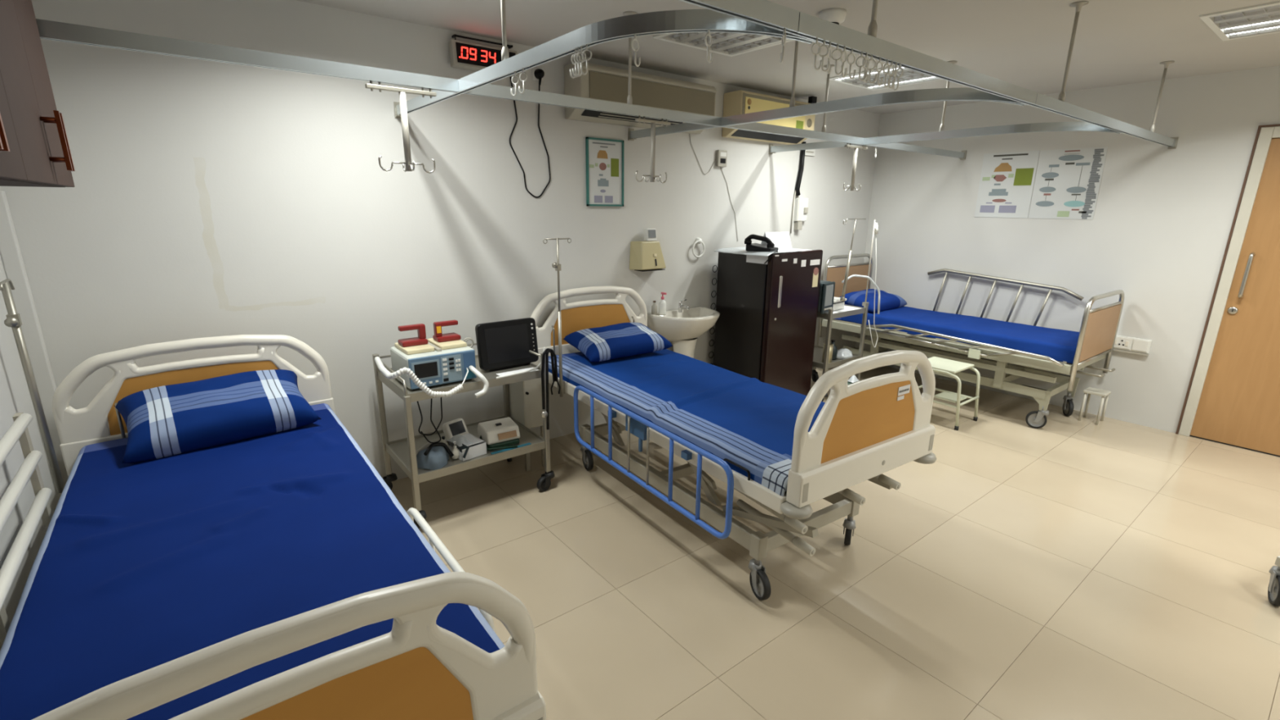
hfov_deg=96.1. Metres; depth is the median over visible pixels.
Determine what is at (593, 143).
print
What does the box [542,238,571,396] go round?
pole
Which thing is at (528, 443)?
glass slab
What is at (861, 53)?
curtain hook
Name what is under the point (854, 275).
hose
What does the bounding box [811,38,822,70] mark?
curtain hook
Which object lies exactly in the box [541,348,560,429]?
stethoscope
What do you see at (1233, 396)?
door
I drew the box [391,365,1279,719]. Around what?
floor
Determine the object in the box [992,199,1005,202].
print
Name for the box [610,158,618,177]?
print
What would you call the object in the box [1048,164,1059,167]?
print
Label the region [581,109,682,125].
outlet
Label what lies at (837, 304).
box
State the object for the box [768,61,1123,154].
track
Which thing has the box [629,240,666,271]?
dispenser
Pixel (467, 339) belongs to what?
cable bundle
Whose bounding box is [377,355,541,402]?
shelf
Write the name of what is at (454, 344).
tray
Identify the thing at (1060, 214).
print
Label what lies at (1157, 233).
wall
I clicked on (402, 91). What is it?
hanger
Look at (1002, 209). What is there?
print
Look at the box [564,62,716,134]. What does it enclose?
air conditioner
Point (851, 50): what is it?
curtain hook
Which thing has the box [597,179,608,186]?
print
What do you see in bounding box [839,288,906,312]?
pillow
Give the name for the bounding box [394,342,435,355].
tray
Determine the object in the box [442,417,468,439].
meter
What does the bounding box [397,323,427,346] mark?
paddle
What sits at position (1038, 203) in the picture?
print
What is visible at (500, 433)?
nebuliser
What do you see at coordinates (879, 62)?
curtain hook
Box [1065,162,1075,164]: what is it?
print
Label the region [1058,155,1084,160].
print
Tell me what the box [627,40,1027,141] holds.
track
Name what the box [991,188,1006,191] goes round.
print
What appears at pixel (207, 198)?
wall
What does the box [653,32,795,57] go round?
recessed light
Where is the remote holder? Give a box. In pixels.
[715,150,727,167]
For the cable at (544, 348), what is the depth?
3.01 m
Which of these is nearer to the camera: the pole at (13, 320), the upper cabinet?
the upper cabinet
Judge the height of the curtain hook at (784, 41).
0.080 m
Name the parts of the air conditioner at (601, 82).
panel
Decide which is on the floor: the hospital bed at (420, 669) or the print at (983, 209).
the hospital bed at (420, 669)
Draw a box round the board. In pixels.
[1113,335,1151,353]
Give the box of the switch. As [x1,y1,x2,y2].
[794,196,808,230]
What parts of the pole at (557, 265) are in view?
clamp knob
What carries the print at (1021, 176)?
attached to the poster at (1006, 182)
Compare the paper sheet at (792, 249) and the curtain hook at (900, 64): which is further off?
the paper sheet at (792, 249)
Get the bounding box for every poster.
[974,151,1039,217]
[1028,146,1107,219]
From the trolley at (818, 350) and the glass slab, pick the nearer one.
the glass slab
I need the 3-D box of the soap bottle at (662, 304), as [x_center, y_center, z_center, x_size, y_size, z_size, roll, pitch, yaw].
[0.169,-0.418,4.275,0.056,0.169,0.062,-11,19,-37]
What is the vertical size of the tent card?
0.135 m
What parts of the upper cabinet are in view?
handle, handle, door, handle, handle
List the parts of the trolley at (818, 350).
leg, leg, leg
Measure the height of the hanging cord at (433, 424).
0.282 m
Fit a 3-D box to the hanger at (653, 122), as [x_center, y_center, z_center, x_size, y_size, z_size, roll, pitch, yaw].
[0.068,-1.093,3.001,0.123,0.324,0.205,7,16,22]
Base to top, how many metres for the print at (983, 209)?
0.060 m
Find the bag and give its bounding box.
[847,374,858,385]
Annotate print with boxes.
[592,142,615,145]
[594,195,602,202]
[596,150,608,159]
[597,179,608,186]
[599,162,606,170]
[604,195,613,203]
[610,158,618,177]
[979,205,995,213]
[982,177,990,181]
[988,191,1008,195]
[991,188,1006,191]
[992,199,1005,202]
[993,153,1028,156]
[993,162,1011,172]
[993,174,1006,182]
[998,205,1016,213]
[1008,173,1013,177]
[1013,168,1034,186]
[1035,200,1053,206]
[1039,186,1055,192]
[1041,172,1058,177]
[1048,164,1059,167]
[1057,211,1069,217]
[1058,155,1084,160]
[1063,200,1084,207]
[1064,150,1079,151]
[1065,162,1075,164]
[1066,186,1086,193]
[1075,162,1090,165]
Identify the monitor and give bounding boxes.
[475,317,538,371]
[817,280,835,314]
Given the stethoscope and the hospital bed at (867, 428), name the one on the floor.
the hospital bed at (867, 428)
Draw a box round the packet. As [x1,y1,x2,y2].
[447,434,473,446]
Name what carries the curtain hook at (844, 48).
hanging from the track at (766, 13)
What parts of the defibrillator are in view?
panel, control panel, teal panel, socket panel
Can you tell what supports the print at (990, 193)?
on the poster at (1006, 182)
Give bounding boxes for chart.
[585,137,624,206]
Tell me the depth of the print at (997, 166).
4.85 m
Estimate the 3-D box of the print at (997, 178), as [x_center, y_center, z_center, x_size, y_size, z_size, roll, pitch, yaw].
[3.050,-1.540,4.876,0.001,0.055,0.105,-11,19,-37]
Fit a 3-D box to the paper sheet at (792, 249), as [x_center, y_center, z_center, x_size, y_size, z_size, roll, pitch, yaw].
[1.205,-0.848,4.443,0.210,0.005,0.220,-11,19,-37]
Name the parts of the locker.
leg, leg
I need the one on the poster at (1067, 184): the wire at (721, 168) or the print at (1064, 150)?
the print at (1064, 150)
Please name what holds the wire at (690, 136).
attached to the wall at (207, 198)
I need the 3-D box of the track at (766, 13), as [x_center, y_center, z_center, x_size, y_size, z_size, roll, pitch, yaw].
[1.330,-1.238,2.142,6.080,0.462,0.067,-11,19,-37]
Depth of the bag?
4.75 m
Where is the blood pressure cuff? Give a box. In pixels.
[415,438,453,470]
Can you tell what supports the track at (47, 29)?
attached to the ceiling
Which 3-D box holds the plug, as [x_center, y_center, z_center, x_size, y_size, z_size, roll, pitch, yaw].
[-0.586,-1.667,3.379,0.070,0.096,0.058,-11,19,-37]
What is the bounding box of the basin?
[647,306,719,358]
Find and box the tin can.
[822,343,834,363]
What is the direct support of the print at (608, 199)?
attached to the chart
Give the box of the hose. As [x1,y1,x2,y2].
[841,274,880,314]
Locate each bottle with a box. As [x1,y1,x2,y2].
[651,300,657,315]
[658,292,666,315]
[831,339,837,359]
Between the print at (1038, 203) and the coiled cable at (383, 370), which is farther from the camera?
the print at (1038, 203)
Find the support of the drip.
hanging from the rod
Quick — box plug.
[532,67,544,84]
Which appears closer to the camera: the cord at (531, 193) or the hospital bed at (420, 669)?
the hospital bed at (420, 669)
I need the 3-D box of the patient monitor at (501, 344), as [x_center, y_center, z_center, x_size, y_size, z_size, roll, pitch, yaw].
[-0.744,-0.092,3.181,0.344,0.262,0.131,-11,19,-38]
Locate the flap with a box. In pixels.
[746,251,768,264]
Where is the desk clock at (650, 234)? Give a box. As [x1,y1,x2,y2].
[644,228,657,240]
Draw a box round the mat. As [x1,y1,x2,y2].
[713,247,799,257]
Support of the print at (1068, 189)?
attached to the poster at (1067, 184)
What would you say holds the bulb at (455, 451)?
on the trolley at (402, 451)
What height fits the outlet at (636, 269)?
0.004 m
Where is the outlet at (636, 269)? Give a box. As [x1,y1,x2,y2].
[635,268,665,271]
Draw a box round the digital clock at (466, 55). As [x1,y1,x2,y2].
[448,34,519,77]
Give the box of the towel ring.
[692,237,705,257]
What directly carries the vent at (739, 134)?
attached to the air conditioner at (738, 102)
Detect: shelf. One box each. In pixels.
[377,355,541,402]
[385,415,545,483]
[812,345,859,368]
[817,304,865,319]
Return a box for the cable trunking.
[1112,348,1148,355]
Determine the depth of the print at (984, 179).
4.96 m
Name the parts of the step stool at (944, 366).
leg frame, seat, leg frame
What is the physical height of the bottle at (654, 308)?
0.100 m
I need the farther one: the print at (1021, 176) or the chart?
the print at (1021, 176)
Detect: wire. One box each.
[689,136,715,174]
[720,168,737,241]
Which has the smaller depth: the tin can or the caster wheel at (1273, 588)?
the caster wheel at (1273, 588)
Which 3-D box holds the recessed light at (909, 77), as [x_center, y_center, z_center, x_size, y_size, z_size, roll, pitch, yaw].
[1.753,-1.986,4.021,0.616,0.037,0.616,-11,19,-37]
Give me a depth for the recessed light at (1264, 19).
2.75 m
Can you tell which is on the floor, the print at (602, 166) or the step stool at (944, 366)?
the step stool at (944, 366)
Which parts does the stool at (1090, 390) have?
leg, leg, leg, leg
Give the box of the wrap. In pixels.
[836,347,853,359]
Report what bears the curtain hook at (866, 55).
hanging from the track at (766, 13)
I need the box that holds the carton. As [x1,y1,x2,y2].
[448,433,486,461]
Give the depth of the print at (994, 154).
4.79 m
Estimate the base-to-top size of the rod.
0.710 m
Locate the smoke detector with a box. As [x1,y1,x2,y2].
[818,8,846,24]
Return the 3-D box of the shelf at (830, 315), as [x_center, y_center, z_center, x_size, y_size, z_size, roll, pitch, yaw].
[1.578,-0.430,4.910,0.518,0.042,0.458,-11,19,-37]
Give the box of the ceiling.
[295,0,1279,114]
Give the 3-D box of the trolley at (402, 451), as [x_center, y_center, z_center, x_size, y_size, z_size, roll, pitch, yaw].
[-0.973,0.356,3.161,0.839,0.800,0.581,-11,19,-37]
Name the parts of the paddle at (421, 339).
handle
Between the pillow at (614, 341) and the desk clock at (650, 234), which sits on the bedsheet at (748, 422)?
the pillow at (614, 341)
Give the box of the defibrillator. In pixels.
[390,337,476,390]
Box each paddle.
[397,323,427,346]
[432,320,461,342]
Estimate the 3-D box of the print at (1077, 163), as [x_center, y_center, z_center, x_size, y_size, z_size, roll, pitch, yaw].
[3.403,-1.505,4.421,0.001,0.020,0.090,-11,19,-37]
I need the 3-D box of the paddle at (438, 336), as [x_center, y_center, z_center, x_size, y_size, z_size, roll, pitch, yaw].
[-1.005,-0.153,2.987,0.120,0.098,0.090,-11,19,-37]
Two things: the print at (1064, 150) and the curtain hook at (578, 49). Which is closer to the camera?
the curtain hook at (578, 49)
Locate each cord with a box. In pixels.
[417,396,442,435]
[420,398,441,443]
[509,76,551,198]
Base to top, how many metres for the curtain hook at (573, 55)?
0.080 m
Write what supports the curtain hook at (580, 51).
hanging from the track at (697, 20)
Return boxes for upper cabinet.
[0,0,75,187]
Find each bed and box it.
[0,334,546,719]
[530,285,936,599]
[819,253,1124,428]
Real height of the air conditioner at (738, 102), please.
0.360 m
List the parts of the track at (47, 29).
rail, rail, drop rod, rail, drop rod, rail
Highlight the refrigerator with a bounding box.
[708,249,822,395]
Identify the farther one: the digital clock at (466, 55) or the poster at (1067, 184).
the poster at (1067, 184)
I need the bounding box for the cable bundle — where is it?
[462,337,474,347]
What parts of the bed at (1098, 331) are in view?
headboard, laminate panel, post, post, rail, post, post, frame, rail, frame, post, bed frame, post, pivot plate, post, post, rail, post, post, footboard, laminate panel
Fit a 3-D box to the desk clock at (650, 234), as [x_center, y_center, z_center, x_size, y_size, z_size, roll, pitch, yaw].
[0.076,-0.892,4.097,0.080,0.085,0.051,-9,18,-31]
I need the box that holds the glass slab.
[490,442,531,454]
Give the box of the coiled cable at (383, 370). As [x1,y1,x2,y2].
[373,356,463,397]
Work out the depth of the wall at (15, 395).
1.99 m
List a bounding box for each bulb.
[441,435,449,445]
[451,440,459,458]
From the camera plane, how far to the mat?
4.27 m
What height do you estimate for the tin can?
0.153 m
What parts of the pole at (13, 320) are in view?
clamp knob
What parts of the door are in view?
handle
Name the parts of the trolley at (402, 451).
leg, leg, guard rail, leg, leg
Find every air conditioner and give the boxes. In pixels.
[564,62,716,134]
[721,90,817,145]
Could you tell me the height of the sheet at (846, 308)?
0.007 m
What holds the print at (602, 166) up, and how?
on the chart
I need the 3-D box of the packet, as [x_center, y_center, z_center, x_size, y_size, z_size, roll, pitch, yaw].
[-0.954,0.416,3.047,0.134,0.038,0.074,14,20,41]
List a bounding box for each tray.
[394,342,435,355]
[427,337,466,350]
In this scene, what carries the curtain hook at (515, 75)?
hanging from the track at (697, 20)
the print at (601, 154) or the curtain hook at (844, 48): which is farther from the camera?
the print at (601, 154)
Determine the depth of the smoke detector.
2.66 m
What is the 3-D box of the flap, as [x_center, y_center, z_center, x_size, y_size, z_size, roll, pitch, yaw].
[0.854,-0.747,4.199,0.003,0.081,0.200,-11,19,-37]
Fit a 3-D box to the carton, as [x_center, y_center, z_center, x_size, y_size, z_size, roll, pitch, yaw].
[-0.920,0.461,3.064,0.192,0.077,0.140,15,20,42]
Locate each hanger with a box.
[364,80,436,173]
[635,115,671,183]
[843,142,867,191]
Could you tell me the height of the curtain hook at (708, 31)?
0.080 m
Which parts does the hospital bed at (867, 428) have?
keeper rod, headboard, inset panel, rail mount, guard rail, rail mount, frame, footboard, inset panel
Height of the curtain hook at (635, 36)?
0.080 m
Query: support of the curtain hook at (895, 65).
hanging from the track at (766, 13)
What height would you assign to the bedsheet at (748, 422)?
0.158 m
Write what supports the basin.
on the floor
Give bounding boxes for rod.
[862,219,875,306]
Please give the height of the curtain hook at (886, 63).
0.080 m
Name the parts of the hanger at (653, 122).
post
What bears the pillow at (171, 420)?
on the bedsheet at (138, 567)
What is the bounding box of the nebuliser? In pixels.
[477,417,519,450]
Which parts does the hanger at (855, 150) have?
post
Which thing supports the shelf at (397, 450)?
attached to the trolley at (402, 451)
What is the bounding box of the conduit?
[790,142,806,233]
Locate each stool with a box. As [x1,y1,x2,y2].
[915,356,980,430]
[1077,386,1111,425]
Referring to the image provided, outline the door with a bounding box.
[1175,124,1279,456]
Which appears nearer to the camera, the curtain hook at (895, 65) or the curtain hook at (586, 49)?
the curtain hook at (586, 49)
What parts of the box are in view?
lid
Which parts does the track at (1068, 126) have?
drop rod, rail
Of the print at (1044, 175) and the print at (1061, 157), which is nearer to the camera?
the print at (1061, 157)
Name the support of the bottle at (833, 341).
on the trolley at (818, 350)
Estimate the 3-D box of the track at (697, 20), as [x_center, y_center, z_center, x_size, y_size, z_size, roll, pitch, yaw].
[-0.499,-1.246,2.092,2.277,0.462,0.388,13,19,39]
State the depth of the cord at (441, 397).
2.92 m
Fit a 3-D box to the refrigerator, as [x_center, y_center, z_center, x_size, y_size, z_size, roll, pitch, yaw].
[0.987,-0.251,4.620,0.641,1.262,0.565,-11,19,-37]
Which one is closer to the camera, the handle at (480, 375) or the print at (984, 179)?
the handle at (480, 375)
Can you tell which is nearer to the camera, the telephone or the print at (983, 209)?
the telephone
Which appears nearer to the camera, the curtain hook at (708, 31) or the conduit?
the curtain hook at (708, 31)
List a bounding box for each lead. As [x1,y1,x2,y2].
[461,367,468,385]
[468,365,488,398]
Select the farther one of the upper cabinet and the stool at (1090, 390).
the stool at (1090, 390)
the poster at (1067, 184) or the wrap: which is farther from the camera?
the wrap
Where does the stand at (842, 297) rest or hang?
on the trolley at (818, 350)
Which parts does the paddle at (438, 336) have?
handle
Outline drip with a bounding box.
[868,222,878,347]
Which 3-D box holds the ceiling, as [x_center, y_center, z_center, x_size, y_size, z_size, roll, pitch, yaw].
[1.669,-1.392,1.643,6.300,0.100,5.790,-11,19,-37]
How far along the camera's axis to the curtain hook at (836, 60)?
1.62 m
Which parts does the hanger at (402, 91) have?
post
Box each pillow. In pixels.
[114,369,321,463]
[563,322,672,362]
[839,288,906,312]
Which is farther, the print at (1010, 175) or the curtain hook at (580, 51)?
the print at (1010, 175)
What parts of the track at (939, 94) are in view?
drop rod, rail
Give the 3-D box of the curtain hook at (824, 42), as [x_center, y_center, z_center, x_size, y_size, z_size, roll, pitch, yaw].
[0.504,-0.833,1.579,0.037,0.080,0.005,0,15,-2]
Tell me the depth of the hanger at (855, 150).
4.11 m
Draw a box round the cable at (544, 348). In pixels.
[495,346,545,379]
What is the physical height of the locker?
0.660 m
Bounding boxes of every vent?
[730,129,804,143]
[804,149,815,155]
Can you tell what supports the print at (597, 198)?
attached to the chart
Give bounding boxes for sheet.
[496,367,537,376]
[783,248,810,251]
[819,305,862,313]
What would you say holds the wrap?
on the trolley at (818, 350)
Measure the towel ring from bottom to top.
0.153 m
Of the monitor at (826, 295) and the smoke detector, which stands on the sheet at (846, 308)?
the monitor at (826, 295)
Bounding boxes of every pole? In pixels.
[0,278,64,493]
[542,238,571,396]
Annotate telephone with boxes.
[744,234,778,263]
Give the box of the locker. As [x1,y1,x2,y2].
[508,361,544,471]
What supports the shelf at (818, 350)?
attached to the trolley at (818, 350)
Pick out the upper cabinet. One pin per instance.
(35, 149)
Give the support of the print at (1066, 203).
attached to the poster at (1067, 184)
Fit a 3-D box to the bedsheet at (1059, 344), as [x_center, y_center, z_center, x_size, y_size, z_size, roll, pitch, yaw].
[2.684,-0.290,4.979,0.720,0.143,2.032,-11,19,-36]
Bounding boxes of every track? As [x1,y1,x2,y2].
[35,11,967,159]
[393,0,815,118]
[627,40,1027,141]
[678,0,1178,149]
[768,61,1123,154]
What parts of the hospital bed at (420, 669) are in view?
post, post, keeper rod, headboard, inset panel, footboard, inset panel, guard rail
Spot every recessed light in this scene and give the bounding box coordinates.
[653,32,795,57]
[826,65,942,90]
[1199,1,1279,40]
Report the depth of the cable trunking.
4.35 m
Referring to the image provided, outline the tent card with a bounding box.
[760,231,791,249]
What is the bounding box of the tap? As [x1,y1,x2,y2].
[678,299,688,312]
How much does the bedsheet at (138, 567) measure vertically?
0.122 m
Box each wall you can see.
[0,0,879,479]
[0,254,62,649]
[854,65,1279,432]
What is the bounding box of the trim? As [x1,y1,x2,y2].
[0,191,68,485]
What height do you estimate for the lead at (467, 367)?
0.066 m
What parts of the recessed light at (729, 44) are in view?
blade, blade, blade, blade, blade, blade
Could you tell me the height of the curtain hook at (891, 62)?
0.080 m
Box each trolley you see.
[372,342,555,528]
[811,302,868,401]
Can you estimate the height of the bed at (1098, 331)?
1.136 m
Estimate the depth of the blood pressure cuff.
2.90 m
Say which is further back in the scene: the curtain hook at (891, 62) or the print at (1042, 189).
the print at (1042, 189)
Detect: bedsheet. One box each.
[0,403,504,719]
[548,349,825,496]
[834,304,1079,364]
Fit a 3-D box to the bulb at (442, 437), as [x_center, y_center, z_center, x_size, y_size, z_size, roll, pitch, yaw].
[-1.051,0.450,3.083,0.064,0.085,0.063,-11,19,-37]
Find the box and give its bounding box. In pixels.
[832,297,846,310]
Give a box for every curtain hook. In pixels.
[511,71,519,96]
[518,68,527,93]
[569,48,580,78]
[572,48,582,77]
[575,47,586,76]
[580,44,591,75]
[631,35,640,66]
[704,30,712,62]
[780,28,786,62]
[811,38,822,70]
[817,40,830,72]
[826,42,831,74]
[831,44,843,75]
[840,46,847,77]
[846,48,855,79]
[855,52,866,81]
[862,53,869,83]
[865,55,876,84]
[875,57,883,86]
[883,60,889,88]
[887,61,893,88]
[892,62,897,90]
[893,63,903,91]
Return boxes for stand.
[840,218,866,301]
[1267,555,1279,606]
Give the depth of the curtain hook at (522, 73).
1.94 m
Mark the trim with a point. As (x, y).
(10, 250)
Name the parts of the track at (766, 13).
rail, drop rod, rail, drop rod, rail, drop rod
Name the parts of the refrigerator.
door handle, door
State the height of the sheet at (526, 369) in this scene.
0.002 m
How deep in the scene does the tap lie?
4.38 m

